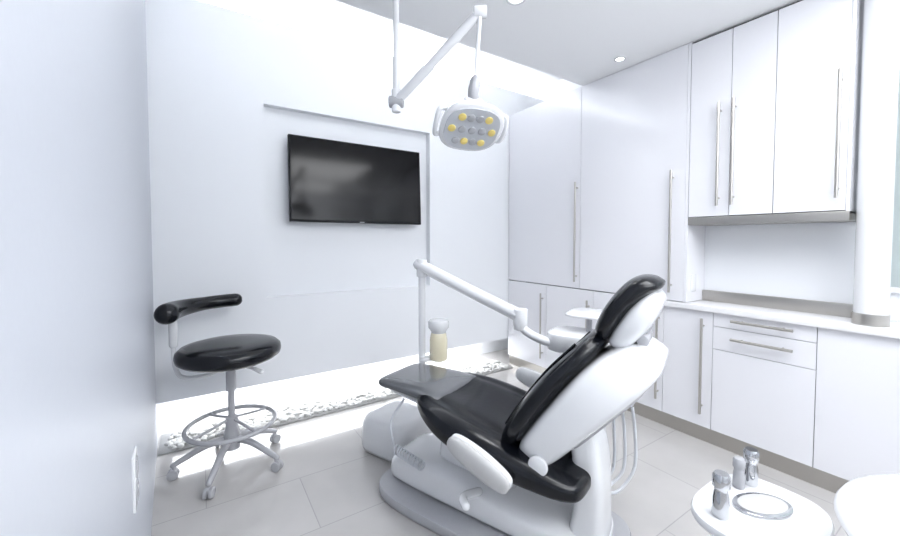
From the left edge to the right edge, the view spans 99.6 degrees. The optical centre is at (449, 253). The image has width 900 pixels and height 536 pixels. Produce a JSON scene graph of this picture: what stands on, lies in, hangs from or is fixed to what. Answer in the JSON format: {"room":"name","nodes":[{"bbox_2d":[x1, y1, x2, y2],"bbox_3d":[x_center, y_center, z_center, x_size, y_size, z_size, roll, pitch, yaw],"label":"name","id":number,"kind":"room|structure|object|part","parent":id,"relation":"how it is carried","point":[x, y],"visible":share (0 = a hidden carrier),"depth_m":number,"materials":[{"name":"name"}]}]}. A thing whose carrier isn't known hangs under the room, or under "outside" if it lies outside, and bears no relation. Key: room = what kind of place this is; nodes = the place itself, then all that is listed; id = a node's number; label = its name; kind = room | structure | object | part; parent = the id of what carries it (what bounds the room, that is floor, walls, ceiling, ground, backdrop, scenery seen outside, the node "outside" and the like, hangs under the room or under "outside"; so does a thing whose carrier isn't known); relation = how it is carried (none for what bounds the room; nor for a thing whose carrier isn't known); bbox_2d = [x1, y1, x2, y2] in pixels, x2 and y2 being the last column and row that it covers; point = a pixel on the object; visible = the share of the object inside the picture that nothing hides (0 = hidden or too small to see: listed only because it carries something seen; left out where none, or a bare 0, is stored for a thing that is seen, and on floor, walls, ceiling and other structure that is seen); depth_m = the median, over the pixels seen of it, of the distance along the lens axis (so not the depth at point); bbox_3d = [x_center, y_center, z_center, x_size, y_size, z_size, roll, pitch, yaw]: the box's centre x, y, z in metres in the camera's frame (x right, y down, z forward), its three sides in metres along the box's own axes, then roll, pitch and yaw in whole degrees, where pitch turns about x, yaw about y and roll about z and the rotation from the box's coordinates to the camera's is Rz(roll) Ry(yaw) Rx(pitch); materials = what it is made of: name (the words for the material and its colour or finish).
{"room":"dental clinic","nodes":[
{"label":"dental clinic","id":0,"kind":"room"},
{"bbox_2d":[0,0,158,535],"bbox_3d":[-1.247,-0.265,1.416,0.120,3.150,3.460,-1,2,-36],"label":"wall","id":1,"kind":"structure","parent":0,"point":[78,381],"depth_m":0.51,"materials":[{"name":"paint"}]},
{"bbox_2d":[131,446,138,513],"bbox_3d":[-0.930,0.666,1.124,0.012,0.160,0.090,-1,2,-36],"label":"wall outlet","id":2,"kind":"object","parent":1,"relation":"attached to","point":[135,468],"visible":1,"depth_m":1.10,"materials":[{"name":"white plastic"}]},
{"bbox_2d":[159,338,507,420],"bbox_3d":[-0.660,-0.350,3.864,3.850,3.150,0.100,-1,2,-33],"label":"strip","id":3,"kind":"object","parent":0,"point":[193,405],"depth_m":3.42,"materials":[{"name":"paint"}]},
{"bbox_2d":[145,0,545,403],"bbox_3d":[-0.434,-0.390,3.508,3.662,2.685,0.140,-1,2,-33],"label":"wall","id":4,"kind":"structure","parent":0,"point":[227,88],"depth_m":2.94,"materials":[{"name":"paint"}]},
{"bbox_2d":[287,134,420,224],"bbox_3d":[-0.764,-0.581,3.199,1.124,0.661,0.128,-1,2,-33],"label":"television","id":5,"kind":"object","parent":4,"relation":"attached to","point":[330,181],"visible":1,"depth_m":3.11,"materials":[{"name":"black plastic"}]},
{"bbox_2d":[151,349,847,535],"bbox_3d":[0.217,1.339,1.357,5.200,0.050,5.350,-1,2,-33],"label":"floor","id":6,"kind":"structure","parent":0,"point":[327,484],"depth_m":2.14,"materials":[{"name":"tile"}]},
{"bbox_2d":[153,293,282,499],"bbox_3d":[-1.355,0.778,2.279,0.653,1.005,0.650,-1,2,-33],"label":"stool","id":7,"kind":"object","parent":6,"relation":"on","point":[228,354],"visible":1,"depth_m":2.21,"materials":[{"name":"black leather"}]},
{"bbox_3d":[-1.496,0.554,2.263,0.311,0.397,0.034,0,2,-4],"label":"arm post","id":8,"kind":"part","parent":7,"relation":"part of","materials":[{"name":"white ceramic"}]},
{"bbox_2d":[173,334,280,372],"bbox_3d":[-1.312,0.579,2.271,0.556,0.104,0.556,-1,2,-33],"label":"seat cushion","id":9,"kind":"object","parent":7,"relation":"on","point":[226,353],"depth_m":2.11,"materials":[{"name":"black leather"}]},
{"bbox_3d":[-1.199,0.679,2.234,0.248,0.043,0.026,1,2,16],"label":"height lever","id":10,"kind":"part","parent":7,"relation":"part of","materials":[{"name":"silver metal"}]},
{"bbox_2d":[158,360,512,455],"bbox_3d":[-0.664,1.226,3.333,3.001,0.036,0.305,-1,2,-33],"label":"pebble bed","id":11,"kind":"object","parent":6,"relation":"on","point":[171,442],"visible":0.66,"depth_m":2.99,"materials":[{"name":"white gravel"}]},
{"bbox_2d":[362,259,602,461],"bbox_3d":[0.250,0.663,2.265,1.683,1.237,0.404,1,2,20],"label":"dental delivery unit","id":12,"kind":"object","parent":6,"relation":"on","point":[408,424],"visible":0.84,"depth_m":2.35,"materials":[{"name":"white plastic"}]},
{"bbox_3d":[-0.184,0.556,2.496,0.068,1.035,0.068,-1,2,-33],"label":"post","id":13,"kind":"part","parent":12,"relation":"part of","materials":[{"name":"white metal"}]},
{"bbox_3d":[-0.137,0.691,2.502,0.120,0.025,0.060,-1,2,-33],"label":"cuspidor arm","id":14,"kind":"part","parent":12,"relation":"part of","materials":[{"name":"white ceramic"}]},
{"bbox_3d":[-0.075,0.475,2.482,0.136,0.088,0.136,-1,2,-33],"label":"jar lid","id":15,"kind":"part","parent":12,"relation":"part of","materials":[{"name":"white plastic"}]},
{"bbox_2d":[430,333,446,361],"bbox_3d":[-0.075,0.603,2.486,0.116,0.191,0.116,-1,2,-33],"label":"jar","id":16,"kind":"object","parent":12,"relation":"on","point":[438,341],"depth_m":2.44,"materials":[{"name":"beige plastic"}]},
{"bbox_3d":[0.085,0.207,2.311,0.759,0.329,0.075,1,2,33],"label":"swing arm","id":17,"kind":"part","parent":12,"relation":"part of","materials":[{"name":"white metal"}]},
{"bbox_3d":[0.515,0.449,2.070,0.300,0.136,0.074,1,2,17],"label":"arm","id":18,"kind":"part","parent":12,"relation":"part of","materials":[{"name":"white plastic"}]},
{"bbox_2d":[565,308,602,319],"bbox_3d":[0.852,0.337,2.068,0.400,0.013,0.280,1,2,33],"label":"tray","id":19,"kind":"object","parent":12,"relation":"on","point":[583,313],"depth_m":2.08,"materials":[{"name":"white plastic"}]},
{"bbox_3d":[0.757,0.383,2.067,0.030,0.090,0.030,-1,2,-33],"label":"tray stem","id":20,"kind":"part","parent":12,"relation":"part of","materials":[{"name":"grey ceramic"}]},
{"bbox_2d":[379,274,667,535],"bbox_3d":[0.264,0.684,1.865,1.385,1.223,0.788,1,2,34],"label":"dental chair","id":21,"kind":"object","parent":6,"relation":"on","point":[497,457],"visible":1,"depth_m":1.56,"materials":[{"name":"white plastic"}]},
{"bbox_2d":[417,372,590,502],"bbox_3d":[0.286,0.832,1.852,0.835,0.268,0.651,1,2,34],"label":"seat cushion","id":22,"kind":"object","parent":21,"relation":"on","point":[479,408],"depth_m":1.62,"materials":[{"name":"black leather"}]},
{"bbox_3d":[0.217,1.266,1.913,1.240,0.055,0.580,1,2,34],"label":"plate","id":23,"kind":"part","parent":21,"relation":"part of","materials":[{"name":"white plastic"}]},
{"bbox_2d":[502,329,608,444],"bbox_3d":[0.497,0.574,1.702,0.406,0.520,0.550,1,2,34],"label":"cushion","id":24,"kind":"object","parent":21,"relation":"on","point":[561,407],"depth_m":1.47,"materials":[{"name":"black leather"}]},
{"bbox_3d":[0.671,0.656,1.588,0.276,0.310,0.300,1,2,34],"label":"plate","id":25,"kind":"part","parent":21,"relation":"part of","materials":[{"name":"grey plastic"}]},
{"bbox_2d":[595,274,665,339],"bbox_3d":[0.728,0.217,1.535,0.245,0.268,0.300,1,2,34],"label":"cushion","id":26,"kind":"object","parent":21,"relation":"on","point":[631,313],"depth_m":1.42,"materials":[{"name":"black leather"}]},
{"bbox_3d":[0.774,0.334,1.508,0.044,0.044,0.140,1,2,34],"label":"headrest knob","id":27,"kind":"part","parent":21,"relation":"part of","materials":[{"name":"grey ceramic"}]},
{"bbox_2d":[508,280,899,492],"bbox_3d":[1.883,0.801,2.765,0.640,0.925,3.705,-1,2,-33],"label":"base cabinet","id":28,"kind":"object","parent":6,"relation":"on","point":[817,396],"visible":0.63,"depth_m":2.25,"materials":[{"name":"laminate"}]},
{"bbox_3d":[0.794,0.708,3.936,0.020,0.817,0.545,-1,2,-33],"label":"door","id":29,"kind":"part","parent":28,"relation":"part of","materials":[{"name":"laminate"}]},
{"bbox_3d":[0.895,0.710,3.725,0.046,0.640,0.017,-1,2,-33],"label":"door handle","id":30,"kind":"part","parent":28,"relation":"part of","materials":[{"name":"metal"}]},
{"bbox_3d":[1.089,0.724,3.487,0.020,0.817,0.524,-1,2,-33],"label":"door","id":31,"kind":"part","parent":28,"relation":"part of","materials":[{"name":"laminate"}]},
{"bbox_3d":[1.325,0.736,3.129,0.020,0.817,0.327,-1,2,-33],"label":"door","id":32,"kind":"part","parent":28,"relation":"part of","materials":[{"name":"laminate"}]},
{"bbox_3d":[1.487,0.764,2.883,0.020,0.778,0.259,-1,2,-33],"label":"door","id":33,"kind":"part","parent":28,"relation":"part of","materials":[{"name":"laminate"}]},
{"bbox_3d":[1.515,0.743,2.782,0.046,0.640,0.017,-1,2,-33],"label":"door handle","id":34,"kind":"part","parent":28,"relation":"part of","materials":[{"name":"metal"}]},
{"bbox_3d":[1.646,0.773,2.641,0.020,0.778,0.314,-1,2,-33],"label":"door","id":35,"kind":"part","parent":28,"relation":"part of","materials":[{"name":"laminate"}]},
{"bbox_3d":[1.677,0.752,2.535,0.046,0.640,0.017,-1,2,-33],"label":"door handle","id":36,"kind":"part","parent":28,"relation":"part of","materials":[{"name":"metal"}]},
{"bbox_3d":[1.850,0.546,2.265,0.046,0.017,0.300,-1,2,-33],"label":"drawer handle","id":37,"kind":"part","parent":28,"relation":"part of","materials":[{"name":"metal"}]},
{"bbox_3d":[1.850,0.431,2.260,0.046,0.017,0.300,-1,2,-33],"label":"drawer handle","id":38,"kind":"part","parent":28,"relation":"part of","materials":[{"name":"metal"}]},
{"bbox_3d":[1.871,0.904,2.302,0.020,0.540,0.500,-1,2,-33],"label":"door","id":39,"kind":"part","parent":28,"relation":"part of","materials":[{"name":"laminate"}]},
{"bbox_3d":[1.871,0.558,2.290,0.020,0.146,0.500,-1,2,-33],"label":"drawer","id":40,"kind":"part","parent":28,"relation":"part of","materials":[{"name":"laminate"}]},
{"bbox_3d":[1.871,0.439,2.286,0.020,0.086,0.500,-1,2,-33],"label":"drawer","id":41,"kind":"part","parent":28,"relation":"part of","materials":[{"name":"laminate"}]},
{"bbox_2d":[664,300,899,338],"bbox_3d":[2.271,0.378,2.176,0.620,0.037,2.320,-1,2,-33],"label":"countertop","id":42,"kind":"structure","parent":28,"relation":"on","point":[832,322],"depth_m":2.19,"materials":[{"name":"stone"}]},
{"bbox_2d":[702,290,852,317],"bbox_3d":[2.069,0.313,2.412,0.024,0.074,0.839,-1,2,-33],"label":"trim","id":43,"kind":"structure","parent":42,"relation":"on","point":[801,305],"depth_m":2.38,"materials":[{"name":"metal"}]},
{"bbox_2d":[704,222,855,303],"bbox_3d":[2.220,0.079,2.503,0.335,0.535,0.839,-1,2,-33],"label":"backsplash","id":44,"kind":"structure","parent":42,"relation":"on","point":[807,261],"depth_m":2.38,"materials":[{"name":"paint"}]},
{"bbox_2d":[851,311,890,326],"bbox_3d":[2.164,0.336,1.956,0.134,0.059,0.134,-1,2,-33],"label":"steel collar","id":45,"kind":"object","parent":42,"relation":"on","point":[856,318],"visible":0.85,"depth_m":1.91,"materials":[{"name":"silver metal"}]},
{"bbox_2d":[853,0,899,314],"bbox_3d":[2.164,-0.550,1.925,0.128,1.715,0.128,-1,2,-33],"label":"column","id":46,"kind":"structure","parent":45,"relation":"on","point":[880,69],"depth_m":1.89,"materials":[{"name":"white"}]},
{"bbox_3d":[2.179,0.801,1.830,0.020,0.778,0.615,-1,2,-33],"label":"door","id":47,"kind":"part","parent":28,"relation":"part of","materials":[{"name":"laminate"}]},
{"bbox_2d":[691,446,834,535],"bbox_3d":[0.874,0.963,1.081,0.370,0.720,0.340,-1,2,-33],"label":"tray","id":48,"kind":"object","parent":6,"relation":"on","point":[739,503],"visible":1,"depth_m":1.05,"materials":[{"name":"white plastic"}]},
{"bbox_2d":[732,456,745,489],"bbox_3d":[0.889,0.675,1.169,0.033,0.090,0.033,-1,2,-33],"label":"bottle","id":49,"kind":"object","parent":48,"relation":"on","point":[739,463],"depth_m":1.16,"materials":[{"name":"ceramic"}]},
{"bbox_2d":[743,446,759,486],"bbox_3d":[0.937,0.664,1.184,0.041,0.110,0.041,-1,2,-33],"label":"bottle","id":50,"kind":"object","parent":48,"relation":"on","point":[751,455],"depth_m":1.17,"materials":[{"name":"silver metal"}]},
{"bbox_3d":[0.891,0.714,1.083,0.140,0.003,0.082,0,2,-5],"label":"instrument plate","id":51,"kind":"part","parent":48,"relation":"part of","materials":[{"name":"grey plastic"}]},
{"bbox_3d":[0.891,0.719,1.083,0.154,0.008,0.118,-1,2,-33],"label":"instrument plate","id":52,"kind":"part","parent":48,"relation":"part of","materials":[{"name":"silver metal"}]},
{"bbox_2d":[833,474,899,535],"bbox_3d":[1.153,0.962,0.683,0.670,0.750,0.670,-1,2,-33],"label":"round side table","id":53,"kind":"object","parent":6,"relation":"on","point":[869,505],"visible":1,"depth_m":0.87,"materials":[{"name":"white plastic"}]},
{"bbox_2d":[335,0,799,85],"bbox_3d":[0.581,-1.412,0.614,5.100,0.100,3.870,-1,2,-33],"label":"ceiling","id":54,"kind":"structure","parent":0,"point":[579,42],"depth_m":2.36,"materials":[{"name":"paint"}]},
{"bbox_2d":[199,0,560,94],"bbox_3d":[-0.104,-1.743,2.923,3.900,0.400,2.200,-1,2,-33],"label":"cove","id":55,"kind":"object","parent":54,"relation":"attached to","point":[332,19],"depth_m":3.34,"materials":[{"name":"paint"}]},
{"bbox_2d":[388,0,508,150],"bbox_3d":[-0.056,-0.938,1.721,0.630,0.925,0.262,1,2,20],"label":"light","id":56,"kind":"object","parent":54,"relation":"hanging from","point":[471,123],"visible":1,"depth_m":1.68,"materials":[{"name":"white plastic"}]},
{"bbox_3d":[-0.066,-0.902,1.769,0.483,0.361,0.042,1,2,26],"label":"spring arm","id":57,"kind":"part","parent":56,"relation":"part of","materials":[{"name":"white metal"}]},
{"bbox_3d":[-0.045,-0.576,1.651,0.062,0.114,0.110,-1,2,-18],"label":"handle","id":58,"kind":"part","parent":56,"relation":"part of","materials":[{"name":"white plastic"}]},
{"bbox_3d":[0.121,-0.894,1.671,0.042,0.331,0.020,0,2,-7],"label":"head rod","id":59,"kind":"part","parent":56,"relation":"part of","materials":[{"name":"white metal"}]},
{"bbox_3d":[0.225,-0.566,1.726,0.058,0.117,0.113,-1,2,-18],"label":"handle","id":60,"kind":"part","parent":56,"relation":"part of","materials":[{"name":"white plastic"}]},
{"bbox_2d":[506,0,525,4],"bbox_3d":[0.367,-1.411,2.107,0.110,0.006,0.110,-1,2,-33],"label":"recessed light","id":61,"kind":"object","parent":54,"relation":"in","point":[510,2],"visible":1,"depth_m":2.13,"materials":[{"name":"white plastic"}]},
{"bbox_2d":[614,56,625,61],"bbox_3d":[1.256,-1.436,2.811,0.077,0.006,0.077,-1,2,-33],"label":"recessed light","id":62,"kind":"object","parent":54,"relation":"in","point":[621,58],"visible":1,"depth_m":2.81,"materials":[{"name":"white ceramic"}]},
{"bbox_2d":[527,79,835,225],"bbox_3d":[2.376,-0.308,2.658,0.100,3.150,5.250,-1,2,-33],"label":"wall","id":63,"kind":"structure","parent":0,"point":[562,86],"depth_m":4.31,"materials":[{"name":"paint"}]},
{"bbox_2d":[508,42,725,301],"bbox_3d":[1.365,-0.576,3.505,0.640,1.770,1.821,-1,2,-33],"label":"upper cabinet","id":64,"kind":"object","parent":63,"relation":"attached to","point":[599,169],"visible":0.96,"depth_m":3.09,"materials":[{"name":"laminate"}]},
{"bbox_3d":[0.899,-0.585,3.731,0.020,1.765,0.927,-1,2,-33],"label":"door","id":65,"kind":"part","parent":64,"relation":"part of","materials":[{"name":"laminate"}]},
{"bbox_3d":[1.111,-0.188,3.364,0.046,0.880,0.017,-1,2,-33],"label":"handle","id":66,"kind":"part","parent":64,"relation":"part of","materials":[{"name":"metal"}]},
{"bbox_3d":[1.393,-0.558,2.981,0.020,1.765,0.864,-1,2,-33],"label":"door","id":67,"kind":"part","parent":64,"relation":"part of","materials":[{"name":"laminate"}]},
{"bbox_3d":[1.559,-0.154,2.683,0.046,0.860,0.017,-1,2,-33],"label":"handle","id":68,"kind":"part","parent":64,"relation":"part of","materials":[{"name":"metal"}]},
{"bbox_2d":[691,274,695,290],"bbox_3d":[1.713,0.207,2.674,0.070,0.120,0.006,-1,2,-33],"label":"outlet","id":69,"kind":"object","parent":64,"relation":"attached to","point":[693,276],"depth_m":2.67,"materials":[{"name":"white plastic"}]},
{"bbox_3d":[1.876,-0.551,2.769,0.594,1.770,0.018,-1,2,-33],"label":"panel","id":70,"kind":"part","parent":64,"relation":"part of","materials":[{"name":"laminate"}]},
{"bbox_2d":[688,0,863,225],"bbox_3d":[2.076,-0.805,2.414,0.640,1.237,0.776,-1,2,-33],"label":"upper cabinet","id":71,"kind":"object","parent":63,"relation":"attached to","point":[775,95],"visible":0.95,"depth_m":2.19,"materials":[{"name":"laminate"}]},
{"bbox_3d":[1.707,-0.826,2.493,0.020,1.164,0.235,-1,2,-33],"label":"door","id":72,"kind":"part","parent":71,"relation":"part of","materials":[{"name":"laminate"}]},
{"bbox_3d":[1.715,-0.633,2.428,0.046,0.655,0.017,-1,2,-33],"label":"handle","id":73,"kind":"part","parent":71,"relation":"part of","materials":[{"name":"metal"}]},
{"bbox_3d":[1.759,-0.633,2.361,0.046,0.660,0.017,-1,2,-33],"label":"handle","id":74,"kind":"part","parent":71,"relation":"part of","materials":[{"name":"metal"}]},
{"bbox_3d":[1.833,-0.819,2.300,0.020,1.164,0.219,-1,2,-33],"label":"door","id":75,"kind":"part","parent":71,"relation":"part of","materials":[{"name":"laminate"}]},
{"bbox_3d":[1.946,-0.209,2.349,0.242,0.050,0.776,-1,2,-33],"label":"light rail","id":76,"kind":"part","parent":71,"relation":"part of","materials":[{"name":"metal"}]},
{"bbox_3d":[1.977,-0.812,2.082,0.020,1.164,0.299,-1,2,-33],"label":"door","id":77,"kind":"part","parent":71,"relation":"part of","materials":[{"name":"laminate"}]},
{"bbox_3d":[2.016,-0.619,1.970,0.046,0.660,0.017,-1,2,-33],"label":"handle","id":78,"kind":"part","parent":71,"relation":"part of","materials":[{"name":"metal"}]},
{"bbox_3d":[2.304,-0.794,2.108,0.595,1.160,0.014,-1,2,-33],"label":"panel","id":79,"kind":"part","parent":71,"relation":"part of","materials":[{"name":"laminate"}]},
{"bbox_2d":[891,287,899,292],"bbox_3d":[2.669,-0.399,1.549,0.020,1.250,1.180,-1,2,-33],"label":"frame","id":80,"kind":"object","parent":63,"relation":"attached to","point":[893,289],"visible":0.02,"depth_m":2.02,"materials":[{"name":"white ceramic"}]},
{"bbox_2d":[891,71,899,286],"bbox_3d":[2.672,-0.400,1.554,0.008,1.190,1.125,-1,2,-33],"label":"glass","id":81,"kind":"object","parent":80,"relation":"in","point":[895,270],"visible":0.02,"depth_m":2.01,"materials":[{"name":"clear glass"}]},
{"bbox_2d":[890,293,899,321],"bbox_3d":[3.030,-0.498,1.285,0.295,1.774,2.049,-1,2,-33],"label":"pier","id":82,"kind":"object","parent":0,"point":[894,297],"depth_m":2.03,"materials":[{"name":"white paint"}]}
]}

